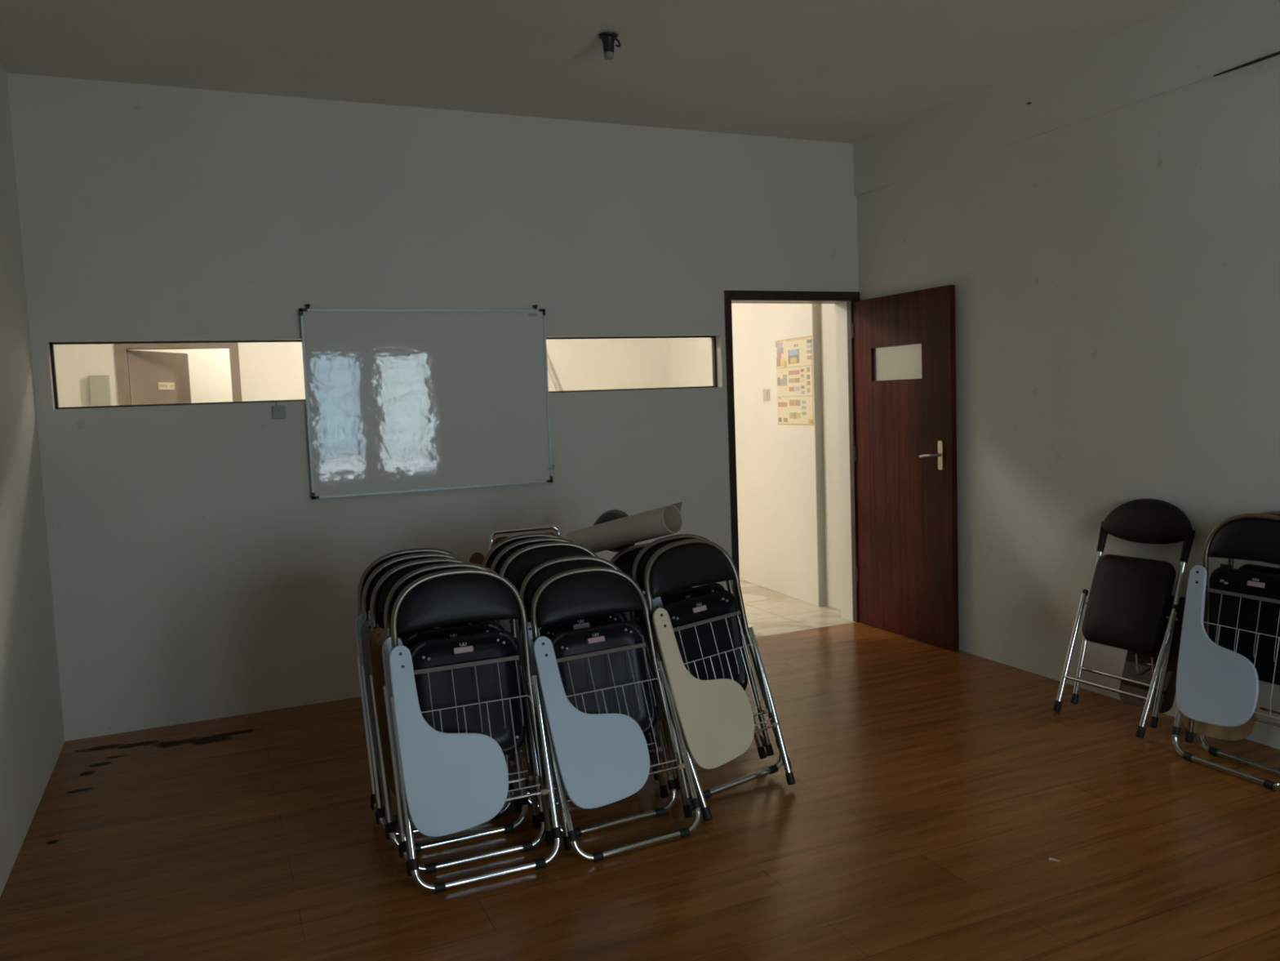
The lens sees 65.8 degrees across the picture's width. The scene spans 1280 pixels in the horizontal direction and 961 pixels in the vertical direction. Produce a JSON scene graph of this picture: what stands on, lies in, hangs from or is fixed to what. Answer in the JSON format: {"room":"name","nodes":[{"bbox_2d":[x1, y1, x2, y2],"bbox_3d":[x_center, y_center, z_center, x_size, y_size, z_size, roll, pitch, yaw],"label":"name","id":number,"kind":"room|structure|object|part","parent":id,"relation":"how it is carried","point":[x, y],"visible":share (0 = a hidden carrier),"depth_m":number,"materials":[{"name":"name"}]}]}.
{"room":"classroom","nodes":[
{"label":"classroom","id":0,"kind":"room"},
{"bbox_2d":[0,62,65,896],"bbox_3d":[-1.410,-0.081,1.376,0.150,2.915,6.400,-4,5,-24],"label":"wall","id":1,"kind":"structure","parent":0,"point":[32,731],"depth_m":3.81,"materials":[{"name":"paint"}]},
{"bbox_2d":[127,348,232,403],"bbox_3d":[-3.018,-0.632,9.750,6.100,2.750,0.150,-4,5,-24],"label":"wall","id":2,"kind":"structure","parent":0,"point":[209,369],"depth_m":9.20,"materials":[{"name":"paint"}]},
{"bbox_2d":[53,337,668,407],"bbox_3d":[-2.182,-0.507,7.866,6.100,2.750,0.120,-4,5,-24],"label":"wall","id":3,"kind":"structure","parent":0,"point":[269,371],"depth_m":7.58,"materials":[{"name":"paint"}]},
{"bbox_2d":[88,375,111,406],"bbox_3d":[-3.831,-0.499,7.042,0.125,0.492,0.050,-4,5,-24],"label":"meter box","id":4,"kind":"object","parent":3,"relation":"attached to","point":[100,387],"visible":0.48,"depth_m":7.01,"materials":[{"name":"beige"}]},
{"bbox_2d":[126,350,191,404],"bbox_3d":[-3.627,-0.018,7.584,0.040,1.920,0.700,-1,5,10],"label":"door","id":5,"kind":"structure","parent":3,"relation":"in","point":[154,377],"depth_m":7.49,"materials":[{"name":"grey paint"}]},
{"bbox_2d":[114,342,242,405],"bbox_3d":[-3.369,-0.028,7.370,0.820,1.965,0.142,-4,5,-24],"label":"trim","id":6,"kind":"structure","parent":3,"relation":"attached to","point":[121,357],"depth_m":7.20,"materials":[{"name":"grey paint"}]},
{"bbox_2d":[546,355,561,391],"bbox_3d":[-0.544,-0.393,8.479,0.911,2.316,0.044,-4,5,-24],"label":"trim","id":7,"kind":"structure","parent":3,"relation":"attached to","point":[550,370],"depth_m":8.35,"materials":[{"name":"paint"}]},
{"bbox_2d":[6,72,858,741],"bbox_3d":[-0.977,-0.409,5.135,6.100,2.915,0.150,-4,5,-24],"label":"wall","id":8,"kind":"structure","parent":0,"point":[197,574],"depth_m":4.77,"materials":[{"name":"paint"}]},
{"bbox_2d":[271,401,285,418],"bbox_3d":[-1.722,-0.335,4.718,0.060,0.082,0.017,-4,5,-24],"label":"switch plate","id":9,"kind":"object","parent":8,"relation":"attached to","point":[277,411],"visible":1,"depth_m":4.71,"materials":[{"name":"grey plastic"}]},
{"bbox_2d":[48,335,717,408],"bbox_3d":[-1.089,-0.577,5.075,3.340,0.296,0.030,-4,5,-24],"label":"window","id":10,"kind":"structure","parent":8,"relation":"in","point":[713,337],"depth_m":4.70,"materials":[{"name":"black paint"}]},
{"bbox_2d":[298,303,554,499],"bbox_3d":[-1.042,-0.416,5.003,1.239,0.935,0.039,-4,5,-24],"label":"whiteboard","id":11,"kind":"object","parent":8,"relation":"attached to","point":[397,401],"visible":1,"depth_m":4.97,"materials":[{"name":"white ceramic"}]},
{"bbox_2d":[724,290,860,622],"bbox_3d":[0.913,-0.108,5.993,0.931,2.034,0.172,-4,5,-24],"label":"trim","id":12,"kind":"structure","parent":8,"relation":"attached to","point":[731,297],"depth_m":5.82,"materials":[{"name":"paint"}]},
{"bbox_2d":[835,302,853,621],"bbox_3d":[1.326,-0.112,6.194,0.118,1.979,0.122,-4,5,-24],"label":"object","id":13,"kind":"structure","parent":8,"relation":"attached to","point":[841,316],"depth_m":6.17,"materials":[{"name":"paint"}]},
{"bbox_2d":[0,0,1197,143],"bbox_3d":[0.567,-1.749,2.224,4.668,0.120,6.550,-4,5,-24],"label":"ceiling","id":14,"kind":"structure","parent":0,"point":[839,71],"depth_m":4.17,"materials":[{"name":"paint"}]},
{"bbox_2d":[598,31,621,59],"bbox_3d":[-0.124,-1.763,4.024,0.087,0.090,0.080,-1,5,10],"label":"holder","id":15,"kind":"object","parent":14,"relation":"attached to","point":[608,38],"visible":1,"depth_m":4.01,"materials":[{"name":"black plastic"}]},
{"bbox_2d":[601,36,614,53],"bbox_3d":[-0.128,-1.767,4.025,0.056,0.058,0.056,-4,5,-24],"label":"socket","id":16,"kind":"object","parent":15,"relation":"attached to","point":[607,42],"depth_m":4.01,"materials":[{"name":"black plastic"}]},
{"bbox_2d":[0,578,1279,960],"bbox_3d":[-0.648,1.133,4.644,6.100,0.100,11.600,-4,5,-24],"label":"floor","id":17,"kind":"structure","parent":0,"point":[926,811],"depth_m":3.18,"materials":[{"name":"laminate"}]},
{"bbox_2d":[355,547,459,822],"bbox_3d":[-0.771,0.716,3.595,0.476,0.913,0.300,-4,5,-24],"label":"folding chair","id":18,"kind":"object","parent":17,"relation":"on","point":[375,564],"visible":0.14,"depth_m":3.53,"materials":[{"name":"silver metal"}]},
{"bbox_3d":[-0.748,0.896,3.571,0.475,0.582,0.052,-4,-11,-24],"label":"leg","id":19,"kind":"part","parent":18,"relation":"part of","materials":[{"name":"silver metal"}]},
{"bbox_3d":[-0.795,0.657,3.639,0.360,0.398,0.064,-4,5,-24],"label":"seat","id":20,"kind":"part","parent":18,"relation":"part of","materials":[{"name":"black leather"}]},
{"bbox_3d":[-0.830,0.352,3.668,0.396,0.162,0.046,-4,-11,-24],"label":"backrest","id":21,"kind":"part","parent":18,"relation":"part of","materials":[{"name":"black leather"}]},
{"bbox_2d":[360,552,514,837],"bbox_3d":[-0.721,0.725,3.474,0.476,0.912,0.304,-4,5,-24],"label":"folding chair","id":22,"kind":"object","parent":17,"relation":"on","point":[365,629],"visible":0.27,"depth_m":3.39,"materials":[{"name":"silver metal"}]},
{"bbox_3d":[-0.745,0.666,3.519,0.360,0.398,0.066,-4,5,-24],"label":"seat","id":23,"kind":"part","parent":22,"relation":"part of","materials":[{"name":"black leather"}]},
{"bbox_3d":[-0.780,0.361,3.549,0.396,0.162,0.046,-4,-12,-24],"label":"backrest","id":24,"kind":"part","parent":22,"relation":"part of","materials":[{"name":"black leather"}]},
{"bbox_3d":[-0.697,0.905,3.450,0.475,0.582,0.052,-4,-12,-24],"label":"leg","id":25,"kind":"part","parent":22,"relation":"part of","materials":[{"name":"silver metal"}]},
{"bbox_2d":[368,557,528,853],"bbox_3d":[-0.660,0.733,3.360,0.476,0.909,0.314,-4,5,-24],"label":"folding chair","id":26,"kind":"object","parent":17,"relation":"on","point":[381,590],"visible":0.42,"depth_m":3.28,"materials":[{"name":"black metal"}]},
{"bbox_3d":[-0.722,0.371,3.438,0.396,0.162,0.046,-4,-12,-24],"label":"backrest","id":27,"kind":"part","parent":26,"relation":"part of","materials":[{"name":"black leather"}]},
{"bbox_3d":[-0.684,0.675,3.405,0.361,0.398,0.070,-4,5,-24],"label":"seat","id":28,"kind":"part","parent":26,"relation":"part of","materials":[{"name":"black plastic"}]},
{"bbox_3d":[-0.635,0.913,3.333,0.475,0.582,0.052,-4,-12,-24],"label":"leg","id":29,"kind":"part","parent":26,"relation":"part of","materials":[{"name":"silver metal"}]},
{"bbox_2d":[382,562,545,873],"bbox_3d":[-0.577,0.740,3.212,0.476,0.915,0.294,-4,5,-24],"label":"folding chair","id":30,"kind":"object","parent":17,"relation":"on","point":[414,637],"visible":0.33,"depth_m":3.21,"materials":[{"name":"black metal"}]},
{"bbox_3d":[-0.635,0.375,3.282,0.396,0.162,0.046,-4,-11,-24],"label":"backrest","id":31,"kind":"part","parent":30,"relation":"part of","materials":[{"name":"black leather"}]},
{"bbox_3d":[-0.601,0.680,3.255,0.360,0.399,0.061,-4,5,-24],"label":"seat","id":32,"kind":"part","parent":30,"relation":"part of","materials":[{"name":"black leather"}]},
{"bbox_3d":[-0.554,0.920,3.189,0.475,0.582,0.052,-4,-11,-24],"label":"leg","id":33,"kind":"part","parent":30,"relation":"part of","materials":[{"name":"silver metal"}]},
{"bbox_2d":[506,728,528,774],"bbox_3d":[-0.570,0.771,3.201,0.395,0.401,0.026,-4,-11,-24],"label":"basket","id":34,"kind":"object","parent":30,"relation":"on","point":[525,728],"depth_m":3.24,"materials":[{"name":"silver metal"}]},
{"bbox_3d":[-0.539,0.988,3.166,0.436,0.009,0.010,-4,-11,-24],"label":"leg rod","id":35,"kind":"part","parent":30,"relation":"part of","materials":[{"name":"silver metal"}]},
{"bbox_2d":[389,568,561,893],"bbox_3d":[-0.524,0.748,3.090,0.476,0.914,0.298,-4,5,-24],"label":"folding chair","id":36,"kind":"object","parent":17,"relation":"on","point":[457,708],"visible":1,"depth_m":3.09,"materials":[{"name":"silver metal"}]},
{"bbox_3d":[-0.583,0.385,3.162,0.396,0.162,0.046,-4,-11,-24],"label":"backrest","id":37,"kind":"part","parent":36,"relation":"part of","materials":[{"name":"black leather"}]},
{"bbox_3d":[-0.548,0.689,3.134,0.360,0.399,0.063,-4,5,-24],"label":"seat","id":38,"kind":"part","parent":36,"relation":"part of","materials":[{"name":"black plastic"}]},
{"bbox_3d":[-0.501,0.929,3.066,0.475,0.582,0.052,-4,-11,-24],"label":"leg","id":39,"kind":"part","parent":36,"relation":"part of","materials":[{"name":"silver metal"}]},
{"bbox_3d":[-0.486,0.997,3.044,0.436,0.009,0.010,-4,-11,-24],"label":"leg rod","id":40,"kind":"part","parent":36,"relation":"part of","materials":[{"name":"silver metal"}]},
{"bbox_2d":[421,661,542,791],"bbox_3d":[-0.517,0.779,3.080,0.395,0.401,0.026,-4,-11,-24],"label":"basket","id":41,"kind":"object","parent":36,"relation":"on","point":[466,762],"depth_m":3.04,"materials":[{"name":"silver metal"}]},
{"bbox_2d":[469,524,560,753],"bbox_3d":[-0.444,0.660,4.180,0.500,0.903,0.260,-4,5,-24],"label":"folding chair","id":42,"kind":"object","parent":17,"relation":"on","point":[476,557],"visible":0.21,"depth_m":4.21,"materials":[{"name":"silver metal"}]},
{"bbox_3d":[-0.481,0.339,4.242,0.360,0.215,0.030,-4,-10,-24],"label":"backrest","id":43,"kind":"part","parent":42,"relation":"part of","materials":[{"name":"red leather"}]},
{"bbox_3d":[-0.443,0.647,4.208,0.429,0.901,0.067,-4,-10,-24],"label":"frame","id":44,"kind":"part","parent":42,"relation":"part of","materials":[{"name":"silver metal"}]},
{"bbox_2d":[482,533,564,783],"bbox_3d":[-0.372,0.676,3.897,0.476,0.912,0.304,-4,5,-24],"label":"folding chair","id":45,"kind":"object","parent":17,"relation":"on","point":[500,546],"visible":0.09,"depth_m":3.93,"materials":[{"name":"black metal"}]},
{"bbox_3d":[-0.432,0.313,3.971,0.396,0.162,0.046,-4,-12,-24],"label":"backrest","id":46,"kind":"part","parent":45,"relation":"part of","materials":[{"name":"black leather"}]},
{"bbox_3d":[-0.392,0.653,3.937,0.461,0.887,0.091,-4,-12,-24],"label":"frame","id":47,"kind":"part","parent":45,"relation":"part of","materials":[{"name":"silver metal"}]},
{"bbox_2d":[490,537,574,797],"bbox_3d":[-0.322,0.686,3.782,0.476,0.909,0.312,-4,5,-24],"label":"folding chair","id":48,"kind":"object","parent":17,"relation":"on","point":[506,553],"visible":0.06,"depth_m":3.82,"materials":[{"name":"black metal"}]},
{"bbox_3d":[-0.383,0.323,3.860,0.396,0.162,0.046,-4,-12,-24],"label":"backrest","id":49,"kind":"part","parent":48,"relation":"part of","materials":[{"name":"black leather"}]},
{"bbox_3d":[-0.342,0.662,3.823,0.461,0.887,0.091,-4,-12,-24],"label":"frame","id":50,"kind":"part","parent":48,"relation":"part of","materials":[{"name":"silver metal"}]},
{"bbox_2d":[498,541,597,808],"bbox_3d":[-0.272,0.695,3.668,0.476,0.906,0.323,-4,5,-24],"label":"folding chair","id":51,"kind":"object","parent":17,"relation":"on","point":[516,568],"visible":0.2,"depth_m":3.70,"materials":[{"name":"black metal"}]},
{"bbox_3d":[-0.296,0.637,3.714,0.360,0.398,0.074,-4,5,-24],"label":"seat","id":52,"kind":"part","parent":51,"relation":"part of","materials":[{"name":"black leather"}]},
{"bbox_3d":[-0.246,0.874,3.640,0.475,0.582,0.052,-4,-13,-24],"label":"leg","id":53,"kind":"part","parent":51,"relation":"part of","materials":[{"name":"silver metal"}]},
{"bbox_3d":[-0.335,0.334,3.750,0.396,0.162,0.046,-4,-13,-24],"label":"backrest","id":54,"kind":"part","parent":51,"relation":"part of","materials":[{"name":"black leather"}]},
{"bbox_2d":[519,555,676,836],"bbox_3d":[-0.162,0.722,3.452,0.477,0.880,0.358,-4,5,-24],"label":"folding chair","id":55,"kind":"object","parent":17,"relation":"on","point":[544,571],"visible":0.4,"depth_m":3.49,"materials":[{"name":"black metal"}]},
{"bbox_3d":[-0.238,0.370,3.546,0.390,0.160,0.045,-5,-15,-24],"label":"backrest","id":56,"kind":"part","parent":55,"relation":"part of","materials":[{"name":"black leather"}]},
{"bbox_3d":[-0.190,0.665,3.499,0.355,0.384,0.090,-5,-15,-24],"label":"seat","id":57,"kind":"part","parent":55,"relation":"part of","materials":[{"name":"black plastic"}]},
{"bbox_3d":[-0.132,0.895,3.418,0.468,0.574,0.052,-5,-15,-24],"label":"leg","id":58,"kind":"part","parent":55,"relation":"part of","materials":[{"name":"silver metal"}]},
{"bbox_3d":[-0.114,0.960,3.391,0.430,0.009,0.010,-5,-15,-24],"label":"leg rod","id":59,"kind":"part","parent":55,"relation":"part of","materials":[{"name":"silver metal"}]},
{"bbox_2d":[593,509,635,551],"bbox_3d":[-0.243,0.609,4.570,0.384,0.926,0.480,-4,5,-26],"label":"folding chair","id":60,"kind":"object","parent":17,"relation":"on","point":[613,514],"visible":0.16,"depth_m":4.57,"materials":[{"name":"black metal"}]},
{"bbox_2d":[530,566,701,862],"bbox_3d":[-0.095,0.741,3.289,0.481,0.862,0.392,-4,5,-24],"label":"folding chair","id":61,"kind":"object","parent":17,"relation":"on","point":[598,702],"visible":0.99,"depth_m":3.30,"materials":[{"name":"silver metal"}]},
{"bbox_3d":[-0.183,0.397,3.395,0.388,0.159,0.045,-6,-17,-24],"label":"backrest","id":62,"kind":"part","parent":61,"relation":"part of","materials":[{"name":"black leather"}]},
{"bbox_3d":[-0.126,0.687,3.338,0.353,0.382,0.089,-6,-17,-24],"label":"seat","id":63,"kind":"part","parent":61,"relation":"part of","materials":[{"name":"black plastic"}]},
{"bbox_3d":[-0.062,0.910,3.249,0.466,0.571,0.051,-6,-17,-24],"label":"leg","id":64,"kind":"part","parent":61,"relation":"part of","materials":[{"name":"silver metal"}]},
{"bbox_2d":[566,648,677,766],"bbox_3d":[-0.089,0.768,3.276,0.387,0.393,0.025,-6,-17,-24],"label":"basket","id":65,"kind":"object","parent":61,"relation":"on","point":[593,740],"depth_m":3.23,"materials":[{"name":"silver metal"}]},
{"bbox_3d":[-0.042,0.973,3.220,0.427,0.009,0.009,-6,-17,-24],"label":"leg rod","id":66,"kind":"part","parent":61,"relation":"part of","materials":[{"name":"silver metal"}]},
{"bbox_2d":[609,542,767,780],"bbox_3d":[0.170,0.689,3.918,0.519,0.842,0.491,-5,5,-29],"label":"folding chair","id":67,"kind":"object","parent":17,"relation":"on","point":[624,559],"visible":0.1,"depth_m":3.94,"materials":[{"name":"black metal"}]},
{"bbox_2d":[564,501,682,552],"bbox_3d":[-0.066,0.203,4.006,0.602,0.261,0.113,2,6,42],"label":"paper roll","id":68,"kind":"object","parent":67,"relation":"on","point":[666,520],"visible":0.82,"depth_m":3.92,"materials":[{"name":"white paper"}]},
{"bbox_3d":[0.039,0.353,4.045,0.396,0.162,0.046,-8,-22,-28],"label":"backrest","id":69,"kind":"part","parent":67,"relation":"part of","materials":[{"name":"black leather"}]},
{"bbox_3d":[0.019,0.867,3.764,0.046,0.557,0.052,-8,-22,-28],"label":"leg","id":70,"kind":"part","parent":67,"relation":"part of","materials":[{"name":"silver metal"}]},
{"bbox_3d":[0.123,0.638,3.966,0.360,0.390,0.091,-8,-22,-28],"label":"seat","id":71,"kind":"part","parent":67,"relation":"part of","materials":[{"name":"black leather"}]},
{"bbox_3d":[0.393,0.814,3.968,0.046,0.557,0.052,-8,-22,-28],"label":"leg","id":72,"kind":"part","parent":67,"relation":"part of","materials":[{"name":"silver metal"}]},
{"bbox_2d":[631,533,782,798],"bbox_3d":[0.251,0.669,3.713,0.504,0.911,0.336,-5,6,-32],"label":"folding chair","id":73,"kind":"object","parent":17,"relation":"on","point":[642,558],"visible":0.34,"depth_m":3.71,"materials":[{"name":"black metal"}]},
{"bbox_3d":[0.143,0.309,3.775,0.396,0.162,0.046,-9,-11,-31],"label":"backrest","id":74,"kind":"part","parent":73,"relation":"part of","materials":[{"name":"black leather"}]},
{"bbox_3d":[0.209,0.608,3.749,0.360,0.390,0.091,-9,-11,-31],"label":"seat","id":75,"kind":"part","parent":73,"relation":"part of","materials":[{"name":"black plastic"}]},
{"bbox_3d":[0.286,0.842,3.687,0.475,0.582,0.052,-9,-11,-31],"label":"leg","id":76,"kind":"part","parent":73,"relation":"part of","materials":[{"name":"silver metal"}]},
{"bbox_2d":[741,633,762,709],"bbox_3d":[0.254,0.695,3.699,0.395,0.401,0.026,-9,-11,-31],"label":"basket","id":77,"kind":"object","parent":73,"relation":"on","point":[758,684],"depth_m":3.80,"materials":[{"name":"silver metal"}]},
{"bbox_3d":[0.310,0.908,3.666,0.436,0.009,0.010,-9,-11,-31],"label":"leg rod","id":78,"kind":"part","parent":73,"relation":"part of","materials":[{"name":"silver metal"}]},
{"bbox_2d":[644,538,795,820],"bbox_3d":[0.283,0.678,3.561,0.512,0.915,0.322,-6,6,-37],"label":"folding chair","id":79,"kind":"object","parent":17,"relation":"on","point":[698,641],"visible":0.95,"depth_m":3.54,"materials":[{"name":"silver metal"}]},
{"bbox_3d":[0.139,0.866,3.412,0.046,0.557,0.052,-8,-10,-37],"label":"leg","id":80,"kind":"part","parent":79,"relation":"part of","materials":[{"name":"silver metal"}]},
{"bbox_3d":[0.177,0.317,3.614,0.396,0.162,0.046,-8,-10,-37],"label":"backrest","id":81,"kind":"part","parent":79,"relation":"part of","materials":[{"name":"black leather"}]},
{"bbox_3d":[0.236,0.619,3.593,0.370,0.406,0.072,-6,6,-37],"label":"seat","id":82,"kind":"part","parent":79,"relation":"part of","materials":[{"name":"black plastic"}]},
{"bbox_2d":[679,614,772,725],"bbox_3d":[0.284,0.706,3.547,0.395,0.401,0.026,-8,-10,-37],"label":"basket","id":83,"kind":"object","parent":79,"relation":"on","point":[723,701],"depth_m":3.51,"materials":[{"name":"silver metal"}]},
{"bbox_3d":[0.336,0.921,3.518,0.436,0.009,0.010,-8,-10,-37],"label":"leg rod","id":84,"kind":"part","parent":79,"relation":"part of","materials":[{"name":"silver metal"}]},
{"bbox_3d":[0.479,0.817,3.667,0.046,0.557,0.052,-8,-10,-37],"label":"leg","id":85,"kind":"part","parent":79,"relation":"part of","materials":[{"name":"silver metal"}]},
{"bbox_2d":[1048,857,1059,861],"bbox_3d":[1.252,1.146,2.990,0.030,0.007,0.008,0,5,24],"label":"paper scrap","id":86,"kind":"object","parent":17,"relation":"on","point":[1050,858],"visible":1,"depth_m":2.99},
{"bbox_2d":[1053,498,1195,738],"bbox_3d":[2.054,0.553,4.185,0.378,0.930,0.492,-4,5,-24],"label":"folding chair","id":87,"kind":"object","parent":17,"relation":"on","point":[1131,606],"visible":0.98,"depth_m":4.13,"materials":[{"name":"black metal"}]},
{"bbox_3d":[1.905,0.742,4.370,0.044,0.504,0.035,17,-5,-24],"label":"leg","id":88,"kind":"part","parent":87,"relation":"part of","materials":[{"name":"silver metal"}]},
{"bbox_3d":[2.055,0.514,4.191,0.062,0.393,0.372,17,-5,-24],"label":"seat","id":89,"kind":"part","parent":87,"relation":"part of","materials":[{"name":"black leather"}]},
{"bbox_3d":[2.093,0.537,4.209,0.066,0.891,0.430,17,-5,-24],"label":"frame","id":90,"kind":"part","parent":87,"relation":"part of","materials":[{"name":"silver metal"}]},
{"bbox_3d":[2.158,0.171,4.222,0.063,0.194,0.430,17,-5,-24],"label":"backrest","id":91,"kind":"part","parent":87,"relation":"part of","materials":[{"name":"black leather"}]},
{"bbox_3d":[2.082,0.759,3.977,0.044,0.504,0.035,17,-5,-24],"label":"leg","id":92,"kind":"part","parent":87,"relation":"part of","materials":[{"name":"silver metal"}]},
{"bbox_2d":[1171,513,1279,790],"bbox_3d":[2.205,0.594,3.595,0.218,0.935,0.476,-4,5,-24],"label":"folding chair","id":93,"kind":"object","parent":17,"relation":"on","point":[1220,672],"visible":1,"depth_m":3.65,"materials":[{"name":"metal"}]},
{"bbox_3d":[2.188,0.776,3.599,0.052,0.582,0.475,8,0,-24],"label":"leg","id":94,"kind":"part","parent":93,"relation":"part of","materials":[{"name":"silver metal"}]},
{"bbox_3d":[2.243,0.565,3.610,0.091,0.887,0.461,8,0,-24],"label":"frame","id":95,"kind":"part","parent":93,"relation":"part of","materials":[{"name":"silver metal"}]},
{"bbox_2d":[1203,593,1279,719],"bbox_3d":[2.195,0.626,3.593,0.026,0.401,0.395,8,0,-24],"label":"basket","id":96,"kind":"object","parent":93,"relation":"on","point":[1230,680],"depth_m":3.61,"materials":[{"name":"silver metal"}]},
{"bbox_3d":[2.261,0.223,3.596,0.046,0.162,0.396,8,0,-24],"label":"backrest","id":97,"kind":"part","parent":93,"relation":"part of","materials":[{"name":"black leather"}]},
{"bbox_3d":[2.245,0.530,3.609,0.027,0.400,0.361,-4,5,-24],"label":"seat","id":98,"kind":"part","parent":93,"relation":"part of","materials":[{"name":"black plastic"}]},
{"bbox_3d":[2.168,0.847,3.595,0.010,0.009,0.436,8,0,-24],"label":"leg rod","id":99,"kind":"part","parent":93,"relation":"part of","materials":[{"name":"silver metal"}]},
{"bbox_2d":[1181,511,1279,776],"bbox_3d":[2.309,0.584,3.672,0.220,0.935,0.556,-4,5,-25],"label":"folding chair","id":100,"kind":"object","parent":17,"relation":"on","point":[1202,729],"visible":0.28,"depth_m":3.71,"materials":[{"name":"silver metal"}]},
{"bbox_3d":[2.310,0.768,3.641,0.052,0.582,0.475,8,0,-24],"label":"leg","id":101,"kind":"part","parent":100,"relation":"part of","materials":[{"name":"silver metal"}]},
{"bbox_3d":[2.365,0.558,3.652,0.091,0.887,0.461,8,0,-24],"label":"frame","id":102,"kind":"part","parent":100,"relation":"part of","materials":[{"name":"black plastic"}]},
{"bbox_3d":[2.366,0.522,3.650,0.027,0.399,0.360,-4,5,-24],"label":"seat","id":103,"kind":"part","parent":100,"relation":"part of","materials":[{"name":"black plastic"}]},
{"bbox_3d":[2.290,0.839,3.637,0.010,0.009,0.436,8,0,-24],"label":"leg rod","id":104,"kind":"part","parent":100,"relation":"part of","materials":[{"name":"silver metal"}]},
{"bbox_2d":[1260,684,1279,706],"bbox_3d":[2.317,0.618,3.634,0.026,0.401,0.395,8,0,-24],"label":"basket","id":105,"kind":"object","parent":100,"relation":"on","point":[1277,685],"depth_m":3.59,"materials":[{"name":"silver metal"}]},
{"bbox_2d":[666,303,841,610],"bbox_3d":[0.545,-0.673,8.643,0.447,2.750,5.064,-4,5,-22],"label":"wall","id":106,"kind":"structure","parent":0,"point":[775,463],"depth_m":7.08,"materials":[{"name":"paint"}]},
{"bbox_2d":[763,388,769,400],"bbox_3d":[0.913,-0.617,7.149,0.012,0.087,0.090,-4,5,-24],"label":"light switch","id":107,"kind":"object","parent":106,"relation":"attached to","point":[766,392],"visible":1,"depth_m":7.14,"materials":[{"name":"beige plastic"}]},
{"bbox_2d":[775,335,813,425],"bbox_3d":[1.053,-0.676,6.769,0.004,0.590,0.491,-4,5,-20],"label":"poster","id":108,"kind":"object","parent":106,"relation":"attached to","point":[794,383],"visible":1,"depth_m":6.76,"materials":[{"name":"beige paper"}]},
{"bbox_2d":[811,303,826,606],"bbox_3d":[1.179,-0.523,6.547,0.063,2.750,0.010,-4,5,-24],"label":"trim","id":109,"kind":"structure","parent":106,"relation":"attached to","point":[815,311],"depth_m":6.57,"materials":[{"name":"paint"}]},
{"bbox_2d":[857,55,1279,749],"bbox_3d":[2.740,-0.387,3.197,0.200,2.915,6.400,-4,5,-24],"label":"wall","id":110,"kind":"structure","parent":0,"point":[1115,274],"depth_m":4.47,"materials":[{"name":"paint"}]},
{"bbox_2d":[851,284,959,650],"bbox_3d":[1.488,-0.077,5.690,0.092,1.968,0.856,-4,5,-24],"label":"door","id":111,"kind":"structure","parent":110,"relation":"in","point":[904,344],"depth_m":5.63,"materials":[{"name":"dark reddish-brown wood"},{"name":"glass"},{"name":"metal"}]},
{"bbox_3d":[1.481,-0.675,5.678,0.004,0.194,0.450,-4,5,-24],"label":"pane","id":112,"kind":"part","parent":111,"relation":"part of","materials":[{"name":"clear glass"}]},
{"bbox_3d":[1.586,-0.135,5.413,0.057,0.025,0.125,-4,5,-24],"label":"lever","id":113,"kind":"part","parent":111,"relation":"part of","materials":[{"name":"metal"}]},
{"bbox_3d":[1.631,-0.137,5.374,0.005,0.158,0.038,-4,5,-24],"label":"handle plate","id":114,"kind":"part","parent":111,"relation":"part of","materials":[{"name":"gold metal"}]},
{"bbox_2d":[853,0,1279,195],"bbox_3d":[2.550,-1.683,3.136,0.022,0.308,6.200,-4,5,-24],"label":"beam","id":115,"kind":"structure","parent":110,"relation":"attached to","point":[1196,42],"depth_m":4.41,"materials":[{"name":"paint"}]},
{"bbox_2d":[1213,51,1279,76],"bbox_3d":[2.325,-1.560,3.631,0.012,0.014,0.470,-4,5,-24],"label":"cord","id":116,"kind":"object","parent":110,"relation":"attached to","point":[1278,52],"visible":1,"depth_m":3.70,"materials":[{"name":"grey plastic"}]}
]}

